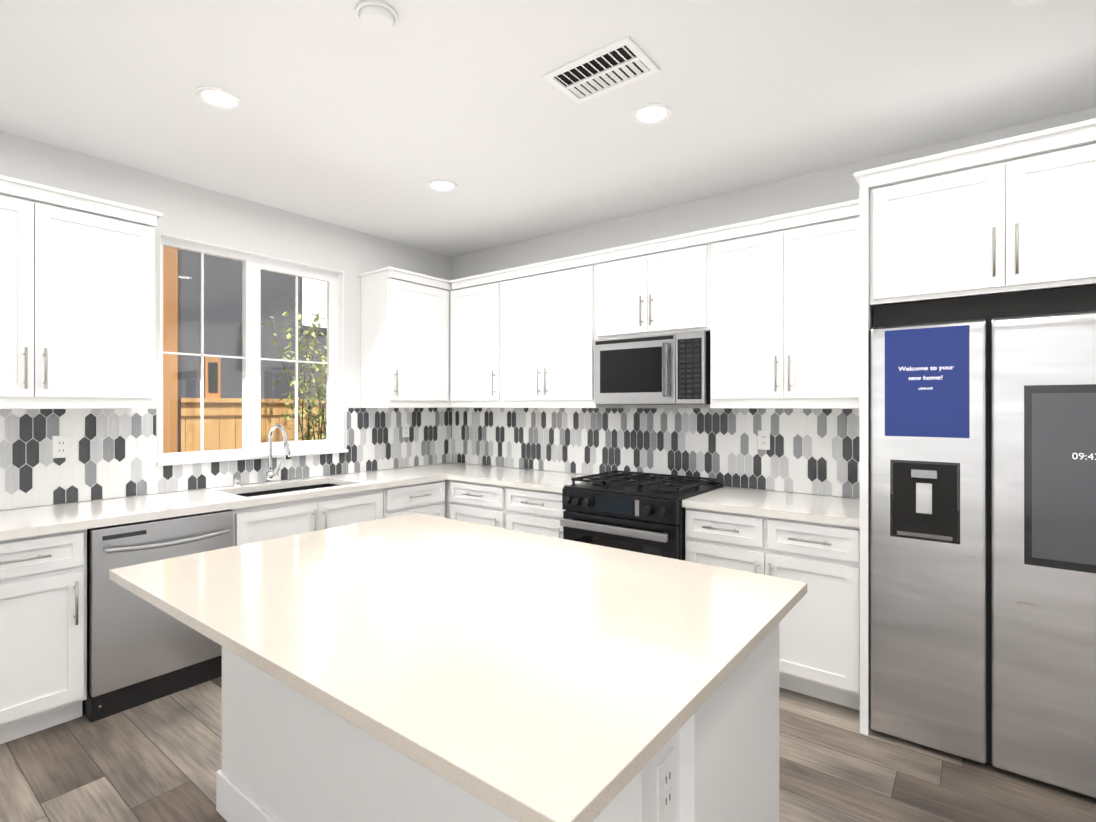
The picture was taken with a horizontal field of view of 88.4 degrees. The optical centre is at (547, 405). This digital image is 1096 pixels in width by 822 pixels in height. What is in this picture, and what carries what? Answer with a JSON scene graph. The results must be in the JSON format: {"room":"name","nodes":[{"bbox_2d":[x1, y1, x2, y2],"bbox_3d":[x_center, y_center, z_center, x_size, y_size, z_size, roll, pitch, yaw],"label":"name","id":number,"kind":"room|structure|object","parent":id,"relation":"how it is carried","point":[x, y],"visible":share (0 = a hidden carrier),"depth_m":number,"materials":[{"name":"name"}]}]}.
{"room":"kitchen","nodes":[
{"label":"kitchen","id":0,"kind":"room"},
{"bbox_2d":[0,131,451,510],"bbox_3d":[-3.177,0.039,2.263,0.150,2.780,7.650,0,0,38],"label":"wall","id":1,"kind":"structure","parent":0,"point":[195,213],"depth_m":3.60,"materials":[{"name":"white paint"}]},
{"bbox_2d":[0,194,154,408],"bbox_3d":[-2.497,-0.468,2.699,0.390,0.965,0.970,0,0,38],"label":"upper cabinet","id":2,"kind":"object","parent":1,"relation":"attached to","point":[77,309],"visible":1,"depth_m":2.72,"materials":[{"name":"white paint"}]},
{"bbox_2d":[0,175,162,226],"bbox_3d":[-2.678,-0.986,2.472,0.381,0.069,1.590,0,0,38],"label":"crown molding","id":3,"kind":"structure","parent":2,"relation":"on","point":[22,189],"depth_m":2.71,"materials":[{"name":"white paint"}]},
{"bbox_2d":[0,408,451,509],"bbox_3d":[-2.092,0.266,3.536,0.007,0.496,3.992,0,0,38],"label":"backsplash","id":4,"kind":"structure","parent":1,"relation":"attached to","point":[112,453],"depth_m":3.20,"materials":[{"name":"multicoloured tile"}]},
{"bbox_2d":[52,435,69,457],"bbox_3d":[-2.542,0.215,2.941,0.006,0.116,0.072,0,0,38],"label":"electrical outlet","id":5,"kind":"object","parent":4,"relation":"attached to","point":[60,446],"visible":1,"depth_m":2.94,"materials":[{"name":"white plastic"}]},
{"bbox_2d":[402,423,408,436],"bbox_3d":[-1.186,0.206,4.699,0.006,0.116,0.072,0,0,38],"label":"electrical outlet","id":6,"kind":"object","parent":4,"relation":"attached to","point":[405,429],"visible":1,"depth_m":4.69,"materials":[{"name":"white plastic"}]},
{"bbox_2d":[156,233,347,465],"bbox_3d":[-1.947,-0.329,3.808,0.160,1.363,1.240,0,0,38],"label":"window","id":7,"kind":"structure","parent":1,"relation":"in","point":[252,267],"depth_m":3.81,"materials":[{"name":"white plastic"}]},
{"bbox_2d":[359,266,451,407],"bbox_3d":[-1.014,-0.501,4.622,0.391,1.035,0.968,0,0,38],"label":"upper cabinet","id":8,"kind":"object","parent":1,"relation":"attached to","point":[405,344],"depth_m":4.32,"materials":[{"name":"white paint"}]},
{"bbox_2d":[0,676,1095,821],"bbox_3d":[0.004,1.457,-0.287,8.300,0.060,7.800,0,0,38],"label":"floor","id":9,"kind":"structure","parent":0,"point":[158,760],"depth_m":2.18,"materials":[{"name":"brown wood"}]},
{"bbox_2d":[0,529,86,743],"bbox_3d":[-2.445,0.992,2.535,0.670,0.875,0.460,0,0,38],"label":"base cabinet","id":10,"kind":"object","parent":9,"relation":"on","point":[43,632],"visible":0.98,"depth_m":2.42,"materials":[{"name":"white paint"}]},
{"bbox_2d":[82,510,232,722],"bbox_3d":[-2.086,0.996,2.941,0.688,0.868,0.604,0,0,38],"label":"dishwasher","id":11,"kind":"object","parent":9,"relation":"on","point":[140,651],"visible":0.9,"depth_m":2.67,"materials":[{"name":"silver metal"}]},
{"bbox_2d":[229,488,382,545],"bbox_3d":[-1.629,0.993,3.593,0.670,0.875,0.968,0,0,38],"label":"base cabinet","id":12,"kind":"object","parent":9,"relation":"on","point":[253,524],"visible":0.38,"depth_m":3.35,"materials":[{"name":"white paint"}]},
{"bbox_2d":[0,466,496,540],"bbox_3d":[-1.837,0.534,3.338,0.638,0.038,3.990,0,0,38],"label":"countertop","id":13,"kind":"structure","parent":12,"relation":"on","point":[34,521],"depth_m":3.00,"materials":[{"name":"stone"}]},
{"bbox_2d":[234,424,291,486],"bbox_3d":[-1.804,0.317,3.613,0.291,0.396,0.313,0,0,38],"label":"faucet","id":14,"kind":"object","parent":13,"relation":"on","point":[270,474],"visible":1,"depth_m":3.72,"materials":[{"name":"silver metal"}]},
{"bbox_2d":[235,483,338,496],"bbox_3d":[-1.632,0.703,3.593,0.450,0.296,0.785,0,0,38],"label":"sink","id":15,"kind":"object","parent":13,"relation":"in","point":[258,493],"visible":0.04,"depth_m":3.77,"materials":[{"name":"metal"}]},
{"bbox_2d":[383,480,444,517],"bbox_3d":[-1.164,0.994,4.197,0.670,0.875,0.547,0,0,38],"label":"base cabinet","id":16,"kind":"object","parent":9,"relation":"on","point":[427,498],"visible":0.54,"depth_m":4.01,"materials":[{"name":"white paint"}]},
{"bbox_2d":[445,480,506,528],"bbox_3d":[-0.598,0.994,4.488,1.206,0.875,0.670,0,0,38],"label":"base cabinet","id":17,"kind":"object","parent":9,"relation":"on","point":[479,503],"visible":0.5,"depth_m":4.05,"materials":[{"name":"white paint"}]},
{"bbox_2d":[412,463,487,470],"bbox_3d":[-0.817,0.535,4.654,0.390,0.038,0.660,0,0,38],"label":"countertop","id":18,"kind":"structure","parent":17,"relation":"on","point":[444,466],"depth_m":4.77,"materials":[{"name":"stone"}]},
{"bbox_2d":[216,624,778,821],"bbox_3d":[-0.260,0.987,1.787,1.719,0.884,0.797,0,0,38],"label":"kitchen island","id":19,"kind":"object","parent":9,"relation":"on","point":[285,759],"depth_m":1.45,"materials":[{"name":"white paint"}]},
{"bbox_2d":[109,512,806,821],"bbox_3d":[-0.311,0.528,1.700,1.765,0.030,1.200,0,0,38],"label":"island countertop","id":20,"kind":"structure","parent":19,"relation":"on","point":[535,676],"depth_m":1.26,"materials":[{"name":"white stone"}]},
{"bbox_2d":[506,487,564,538],"bbox_3d":[0.097,0.993,3.952,0.540,0.875,0.670,0,0,38],"label":"base cabinet","id":21,"kind":"object","parent":9,"relation":"on","point":[538,512],"visible":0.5,"depth_m":3.73,"materials":[{"name":"white paint"}]},
{"bbox_2d":[444,467,586,492],"bbox_3d":[-0.117,0.535,4.114,1.080,0.038,0.660,0,0,38],"label":"countertop","id":22,"kind":"structure","parent":21,"relation":"on","point":[551,481],"depth_m":4.09,"materials":[{"name":"stone"}]},
{"bbox_2d":[560,470,722,560],"bbox_3d":[0.581,0.944,3.505,0.760,0.974,0.763,0,0,38],"label":"range","id":23,"kind":"object","parent":9,"relation":"on","point":[641,512],"visible":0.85,"depth_m":3.26,"materials":[{"name":"black metal"}]},
{"bbox_2d":[685,507,859,709],"bbox_3d":[1.265,0.993,3.051,0.865,0.875,0.670,0,0,38],"label":"base cabinet","id":24,"kind":"object","parent":9,"relation":"on","point":[819,640],"visible":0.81,"depth_m":2.71,"materials":[{"name":"white paint"}]},
{"bbox_2d":[682,487,859,527],"bbox_3d":[1.270,0.534,3.058,0.871,0.038,0.638,0,0,38],"label":"countertop","id":25,"kind":"structure","parent":24,"relation":"on","point":[841,511],"depth_m":2.94,"materials":[{"name":"stone"}]},
{"bbox_2d":[859,186,872,734],"bbox_3d":[1.601,0.240,2.745,0.032,2.380,0.745,0,0,38],"label":"panel","id":26,"kind":"object","parent":9,"relation":"on","point":[866,316],"visible":0.36,"depth_m":2.45,"materials":[{"name":"white paint"}]},
{"bbox_2d":[870,285,1095,797],"bbox_3d":[1.969,0.496,2.438,0.910,1.866,0.722,0,0,38],"label":"refrigerator","id":27,"kind":"object","parent":9,"relation":"on","point":[983,528],"visible":1,"depth_m":2.20,"materials":[{"name":"grey metal"}]},
{"bbox_2d":[0,0,1095,256],"bbox_3d":[0.004,-1.413,-0.284,8.300,0.120,7.800,0,0,38],"label":"ceiling","id":28,"kind":"structure","parent":0,"point":[344,118],"depth_m":2.45,"materials":[{"name":"white paint"}]},
{"bbox_2d":[195,86,242,109],"bbox_3d":[-1.443,-1.347,2.474,0.184,0.006,0.184,0,0,38],"label":"recessed light","id":29,"kind":"object","parent":28,"relation":"in","point":[218,98],"visible":1,"depth_m":2.47,"materials":[{"name":"white paint"}]},
{"bbox_2d":[356,0,397,33],"bbox_3d":[-0.590,-1.334,1.942,0.140,0.034,0.140,0,0,38],"label":"smoke detector","id":30,"kind":"object","parent":28,"relation":"attached to","point":[377,16],"visible":0.98,"depth_m":1.91,"materials":[{"name":"white plastic"}]},
{"bbox_2d":[427,179,456,191],"bbox_3d":[-0.649,-1.346,3.453,0.184,0.006,0.184,0,0,38],"label":"recessed light","id":31,"kind":"object","parent":28,"relation":"in","point":[439,185],"visible":1,"depth_m":3.45,"materials":[{"name":"white paint"}]},
{"bbox_2d":[543,36,659,103],"bbox_3d":[0.215,-1.345,2.281,0.400,0.012,0.260,0,0,38],"label":"ceiling vent","id":32,"kind":"object","parent":28,"relation":"in","point":[627,60],"visible":1,"depth_m":2.27,"materials":[{"name":"white metal"}]},
{"bbox_2d":[631,103,671,124],"bbox_3d":[0.479,-1.347,2.608,0.184,0.006,0.184,0,0,38],"label":"recessed light","id":33,"kind":"object","parent":28,"relation":"in","point":[652,114],"visible":1,"depth_m":2.60,"materials":[{"name":"white paint"}]},
{"bbox_2d":[1011,0,1049,5],"bbox_3d":[1.603,-1.348,1.805,0.184,0.006,0.184,0,0,38],"label":"recessed light","id":34,"kind":"object","parent":28,"relation":"in","point":[1025,2],"visible":1,"depth_m":1.88,"materials":[{"name":"white paint"}]},
{"bbox_2d":[452,107,1095,498],"bbox_3d":[2.340,0.040,2.744,8.000,2.780,0.150,0,0,38],"label":"wall","id":35,"kind":"structure","parent":0,"point":[836,185],"depth_m":3.62,"materials":[{"name":"white paint"}]},
{"bbox_2d":[450,281,501,407],"bbox_3d":[-0.500,-0.466,4.590,0.577,0.965,0.390,0,0,38],"label":"upper cabinet","id":36,"kind":"object","parent":35,"relation":"attached to","point":[475,346],"visible":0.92,"depth_m":4.45,"materials":[{"name":"white paint"}]},
{"bbox_2d":[501,264,620,407],"bbox_3d":[0.068,-0.467,4.153,0.852,0.965,0.390,0,0,38],"label":"upper cabinet","id":37,"kind":"object","parent":35,"relation":"attached to","point":[548,329],"visible":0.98,"depth_m":4.00,"materials":[{"name":"white paint"}]},
{"bbox_2d":[596,244,709,339],"bbox_3d":[0.719,-0.695,3.650,0.790,0.508,0.390,0,0,38],"label":"upper cabinet","id":38,"kind":"object","parent":35,"relation":"attached to","point":[666,292],"visible":0.9,"depth_m":3.50,"materials":[{"name":"white paint"}]},
{"bbox_2d":[595,331,709,404],"bbox_3d":[0.705,-0.221,3.630,0.758,0.429,0.415,0,0,38],"label":"microwave","id":39,"kind":"object","parent":38,"relation":"attached to","point":[668,369],"visible":1,"depth_m":3.47,"materials":[{"name":"silver metal"}]},
{"bbox_2d":[452,408,859,497],"bbox_3d":[0.471,0.266,4.082,3.388,0.496,0.007,0,0,38],"label":"backsplash","id":40,"kind":"structure","parent":35,"relation":"attached to","point":[813,451],"depth_m":3.76,"materials":[{"name":"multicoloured tile"}]},
{"bbox_2d":[758,430,769,449],"bbox_3d":[1.312,0.210,3.425,0.072,0.116,0.006,0,0,38],"label":"electrical outlet","id":41,"kind":"object","parent":40,"relation":"attached to","point":[763,440],"visible":1,"depth_m":3.42,"materials":[{"name":"white plastic"}]},
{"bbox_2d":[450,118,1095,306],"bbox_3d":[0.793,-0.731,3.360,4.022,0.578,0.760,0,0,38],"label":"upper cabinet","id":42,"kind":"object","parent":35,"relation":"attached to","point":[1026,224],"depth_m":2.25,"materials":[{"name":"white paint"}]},
{"bbox_2d":[710,216,859,407],"bbox_3d":[1.364,-0.467,3.153,0.835,0.965,0.390,0,0,38],"label":"upper cabinet","id":43,"kind":"object","parent":35,"relation":"attached to","point":[784,318],"visible":0.9,"depth_m":3.02,"materials":[{"name":"white paint"}]},
{"label":"outside","id":44,"kind":"structure","parent":0,"visible":0},
{"bbox_3d":[-8.308,1.709,7.071,13.849,0.050,18.000,0,0,38],"label":"ground","id":45,"kind":"structure","parent":44,"visible":0},
{"bbox_2d":[163,246,180,452],"bbox_3d":[-3.088,-0.244,4.581,0.120,3.850,0.170,0,0,38],"label":"post","id":46,"kind":"object","parent":45,"relation":"on","point":[172,325],"depth_m":4.55,"materials":[{"name":"brown wood"}]},
{"bbox_2d":[181,357,326,451],"bbox_3d":[-3.516,0.617,4.687,0.210,2.130,10.076,0,0,38],"label":"fence","id":47,"kind":"object","parent":45,"relation":"on","point":[216,381],"depth_m":5.22,"materials":[{"name":"brown wood"}]},
{"bbox_2d":[181,250,326,398],"bbox_3d":[-5.318,-1.943,5.399,0.430,7.250,15.000,0,0,38],"label":"neighbouring house","id":48,"kind":"structure","parent":45,"relation":"on","point":[187,274],"depth_m":7.08,"materials":[{"name":"grey paint"}]},
{"bbox_2d":[263,306,326,440],"bbox_3d":[-2.081,0.415,5.140,1.307,2.540,0.972,0,0,38],"label":"shrub","id":49,"kind":"object","parent":45,"relation":"on","point":[308,398],"depth_m":4.84,"materials":[{"name":"green plant"}]}
]}

